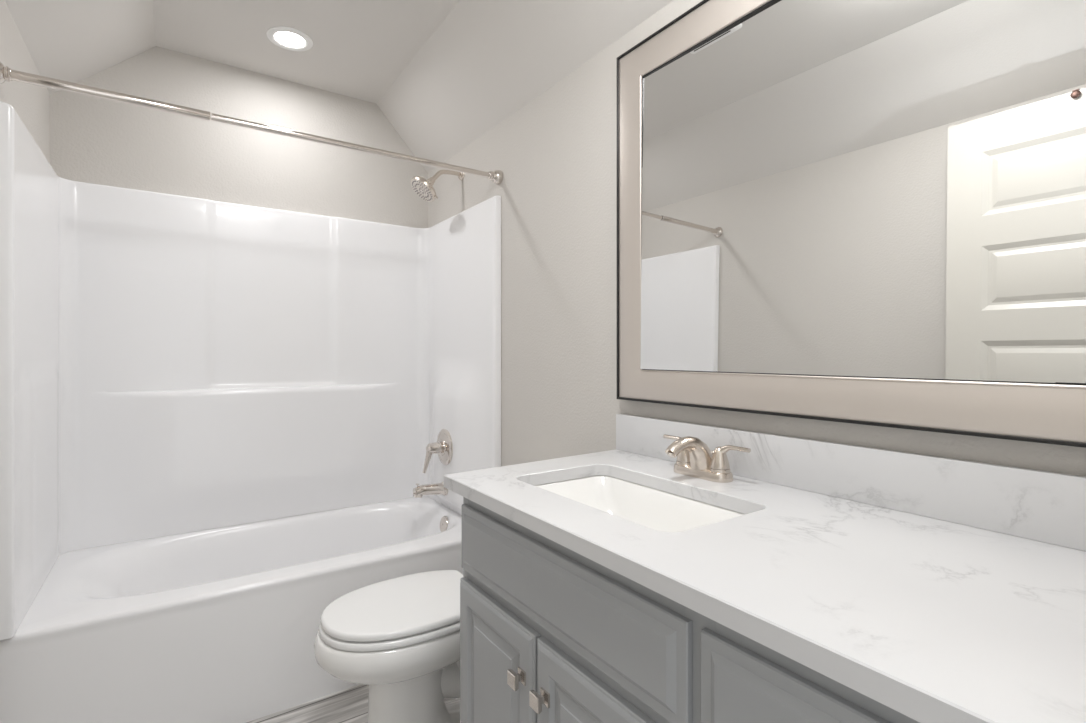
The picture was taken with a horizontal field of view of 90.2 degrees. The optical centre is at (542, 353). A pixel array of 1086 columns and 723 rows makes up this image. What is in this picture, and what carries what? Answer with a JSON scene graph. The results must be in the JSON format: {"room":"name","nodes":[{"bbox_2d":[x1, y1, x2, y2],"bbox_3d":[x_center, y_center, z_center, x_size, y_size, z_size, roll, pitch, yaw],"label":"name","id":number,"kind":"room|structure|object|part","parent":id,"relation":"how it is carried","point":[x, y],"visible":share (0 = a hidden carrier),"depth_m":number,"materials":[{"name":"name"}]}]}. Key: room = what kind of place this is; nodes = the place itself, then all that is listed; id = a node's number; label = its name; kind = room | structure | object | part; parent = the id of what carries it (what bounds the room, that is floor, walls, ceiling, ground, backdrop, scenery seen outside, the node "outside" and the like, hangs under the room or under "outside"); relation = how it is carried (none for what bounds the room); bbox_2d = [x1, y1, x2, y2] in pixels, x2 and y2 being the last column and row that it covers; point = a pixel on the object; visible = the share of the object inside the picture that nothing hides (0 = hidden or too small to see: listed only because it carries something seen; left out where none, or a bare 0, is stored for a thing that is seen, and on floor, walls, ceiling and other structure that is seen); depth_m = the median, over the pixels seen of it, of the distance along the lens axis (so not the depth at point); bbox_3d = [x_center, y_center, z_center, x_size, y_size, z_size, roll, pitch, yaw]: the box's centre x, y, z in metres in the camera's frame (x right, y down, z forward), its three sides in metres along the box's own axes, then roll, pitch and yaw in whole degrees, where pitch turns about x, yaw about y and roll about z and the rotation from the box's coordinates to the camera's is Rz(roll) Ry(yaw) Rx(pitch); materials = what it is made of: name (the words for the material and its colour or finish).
{"room":"bathroom","nodes":[
{"label":"bathroom","id":0,"kind":"room"},
{"bbox_2d":[0,0,49,162],"bbox_3d":[-1.113,0.105,0.839,0.110,2.192,2.922,0,0,-34],"label":"wall","id":1,"kind":"structure","parent":0,"point":[31,103],"depth_m":1.71,"materials":[{"name":"grey paint"}]},
{"bbox_2d":[0,62,502,184],"bbox_3d":[-0.816,-0.745,1.861,1.535,0.059,0.059,0,0,-34],"label":"shower curtain rod","id":2,"kind":"object","parent":1,"relation":"attached to","point":[6,73],"visible":1,"depth_m":1.68,"materials":[{"name":"silver metal"}]},
{"bbox_2d":[50,46,427,227],"bbox_3d":[-1.290,-0.041,2.555,1.755,2.485,0.110,0,0,-34],"label":"wall","id":3,"kind":"structure","parent":0,"point":[93,140],"depth_m":2.42,"materials":[{"name":"grey paint"}]},
{"bbox_2d":[5,0,672,172],"bbox_3d":[-0.465,-1.190,1.349,1.755,0.426,3.032,0,0,-34],"label":"ceiling","id":4,"kind":"structure","parent":0,"point":[444,74],"depth_m":2.09,"materials":[{"name":"white paint"}]},
{"bbox_2d":[266,26,312,50],"bbox_3d":[-1.034,-1.280,2.211,0.172,0.006,0.172,0,0,-34],"label":"recessed light","id":5,"kind":"object","parent":4,"relation":"in","point":[288,38],"visible":1,"depth_m":2.20,"materials":[{"name":"white plastic"}]},
{"bbox_2d":[247,684,455,722],"bbox_3d":[-0.110,1.242,0.829,1.755,0.080,4.292,0,0,-34],"label":"floor","id":6,"kind":"structure","parent":0,"point":[349,705],"depth_m":1.82,"materials":[{"name":"grey wood"}]},
{"bbox_2d":[0,496,462,722],"bbox_3d":[-1.037,0.980,2.184,1.531,0.443,0.784,0,0,-34],"label":"bathtub","id":7,"kind":"object","parent":6,"relation":"on","point":[221,624],"visible":0.75,"depth_m":1.78,"materials":[{"name":"white plastic"}]},
{"bbox_2d":[0,101,500,639],"bbox_3d":[-1.035,0.047,2.181,1.533,1.422,0.794,0,0,-34],"label":"shower surround","id":8,"kind":"object","parent":7,"relation":"on","point":[170,364],"visible":0.98,"depth_m":2.30,"materials":[{"name":"white plastic"}]},
{"bbox_2d":[413,481,447,497],"bbox_3d":[-0.525,0.632,2.500,0.158,0.075,0.068,0,0,-34],"label":"tub spout","id":9,"kind":"object","parent":8,"relation":"attached to","point":[419,491],"visible":0.98,"depth_m":2.48,"materials":[{"name":"silver metal"}]},
{"bbox_2d":[422,429,452,472],"bbox_3d":[-0.508,0.454,2.512,0.117,0.193,0.168,0,0,-34],"label":"shower valve","id":10,"kind":"object","parent":8,"relation":"attached to","point":[443,447],"visible":1,"depth_m":2.50,"materials":[{"name":"silver metal"}]},
{"bbox_3d":[-0.515,0.483,2.507,0.099,0.136,0.054,0,0,-34],"label":"lever handle","id":11,"kind":"part","parent":10,"relation":"part of","materials":[{"name":"silver metal"}]},
{"bbox_3d":[-0.468,0.442,2.539,0.020,0.168,0.168,0,0,-34],"label":"valve plate","id":12,"kind":"part","parent":10,"relation":"part of","materials":[{"name":"silver metal"}]},
{"bbox_2d":[314,570,462,722],"bbox_3d":[-0.296,0.828,1.724,0.808,0.748,0.444,0,0,-34],"label":"toilet","id":13,"kind":"object","parent":6,"relation":"on","point":[399,637],"visible":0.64,"depth_m":1.54,"materials":[{"name":"white ceramic"}]},
{"bbox_3d":[-0.376,0.999,1.669,0.615,0.405,0.370,0,0,-34],"label":"bowl","id":14,"kind":"part","parent":13,"relation":"part of","materials":[{"name":"white ceramic"}]},
{"bbox_3d":[-0.421,0.781,1.638,0.476,0.024,0.368,0,0,-34],"label":"seat","id":15,"kind":"part","parent":13,"relation":"part of","materials":[{"name":"white plastic"}]},
{"bbox_3d":[-0.420,0.756,1.639,0.472,0.024,0.362,0,0,-34],"label":"lid","id":16,"kind":"part","parent":13,"relation":"part of","materials":[{"name":"white plastic"}]},
{"bbox_2d":[460,497,919,722],"bbox_3d":[0.362,0.764,0.957,0.608,0.874,1.222,0,0,-34],"label":"vanity cabinet","id":17,"kind":"object","parent":6,"relation":"on","point":[549,633],"visible":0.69,"depth_m":0.88,"materials":[{"name":"grey paint"}]},
{"bbox_3d":[-0.103,0.805,1.166,0.020,0.532,0.324,0,0,-34],"label":"door","id":18,"kind":"part","parent":17,"relation":"part of","materials":[{"name":"grey paint"}]},
{"bbox_3d":[-0.051,0.629,1.047,0.028,0.028,0.028,0,0,-34],"label":"knob","id":19,"kind":"part","parent":17,"relation":"part of","materials":[{"name":"silver metal"}]},
{"bbox_3d":[-0.006,0.629,0.982,0.028,0.028,0.028,0,0,-34],"label":"knob","id":20,"kind":"part","parent":17,"relation":"part of","materials":[{"name":"silver metal"}]},
{"bbox_3d":[0.000,0.440,1.015,0.020,0.152,0.691,0,0,-34],"label":"false drawer","id":21,"kind":"part","parent":17,"relation":"part of","materials":[{"name":"grey paint"}]},
{"bbox_3d":[0.094,0.805,0.878,0.020,0.532,0.360,0,0,-34],"label":"door","id":22,"kind":"part","parent":17,"relation":"part of","materials":[{"name":"grey paint"}]},
{"bbox_2d":[444,449,1085,722],"bbox_3d":[0.352,0.311,0.981,0.600,0.030,1.278,0,0,-34],"label":"countertop","id":23,"kind":"structure","parent":17,"relation":"on","point":[930,620],"depth_m":0.71,"materials":[{"name":"white stone"}]},
{"bbox_2d":[534,475,744,531],"bbox_3d":[0.184,0.403,1.170,0.329,0.152,0.540,0,0,-34],"label":"sink","id":24,"kind":"object","parent":23,"relation":"in","point":[655,509],"visible":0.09,"depth_m":1.33,"materials":[{"name":"white ceramic"}]},
{"bbox_2d":[663,434,750,482],"bbox_3d":[0.389,0.247,1.310,0.187,0.099,0.187,0,0,11],"label":"faucet","id":25,"kind":"object","parent":23,"relation":"on","point":[695,459],"visible":1,"depth_m":1.26,"materials":[{"name":"silver metal"}]},
{"bbox_3d":[0.342,0.246,1.371,0.047,0.069,0.098,0,0,-34],"label":"handle","id":26,"kind":"part","parent":25,"relation":"part of","materials":[{"name":"silver metal"}]},
{"bbox_3d":[0.352,0.247,1.285,0.156,0.099,0.068,0,0,-34],"label":"spout","id":27,"kind":"part","parent":25,"relation":"part of","materials":[{"name":"silver metal"}]},
{"bbox_3d":[0.428,0.246,1.245,0.047,0.069,0.098,0,0,-34],"label":"handle","id":28,"kind":"part","parent":25,"relation":"part of","materials":[{"name":"silver metal"}]},
{"bbox_3d":[0.337,0.440,0.522,0.020,0.152,0.458,0,0,-34],"label":"drawer","id":29,"kind":"part","parent":17,"relation":"part of","materials":[{"name":"grey paint"}]},
{"bbox_2d":[428,0,1085,475],"bbox_3d":[0.245,0.112,1.768,0.110,2.179,2.922,0,0,-34],"label":"wall","id":30,"kind":"structure","parent":0,"point":[556,155],"depth_m":1.88,"materials":[{"name":"grey paint"}]},
{"bbox_2d":[411,169,464,201],"bbox_3d":[-0.491,-0.793,2.523,0.251,0.182,0.136,0,0,-34],"label":"showerhead","id":31,"kind":"object","parent":30,"relation":"attached to","point":[424,188],"visible":0.98,"depth_m":2.48,"materials":[{"name":"silver metal"}]},
{"bbox_3d":[-0.454,-0.831,2.549,0.158,0.072,0.021,0,0,-34],"label":"arm","id":32,"kind":"part","parent":31,"relation":"part of","materials":[{"name":"silver metal"}]},
{"bbox_2d":[616,414,1085,550],"bbox_3d":[0.592,0.242,1.143,0.020,0.109,1.275,0,0,-34],"label":"backsplash","id":33,"kind":"structure","parent":30,"relation":"attached to","point":[1038,505],"depth_m":1.01,"materials":[{"name":"white stone"}]},
{"bbox_2d":[617,0,1085,447],"bbox_3d":[0.570,-0.377,1.159,0.038,1.032,1.179,0,0,-34],"label":"mirror","id":34,"kind":"object","parent":30,"relation":"attached to","point":[864,212],"visible":1,"depth_m":1.07,"materials":[{"name":"beige mirror"}]}
]}

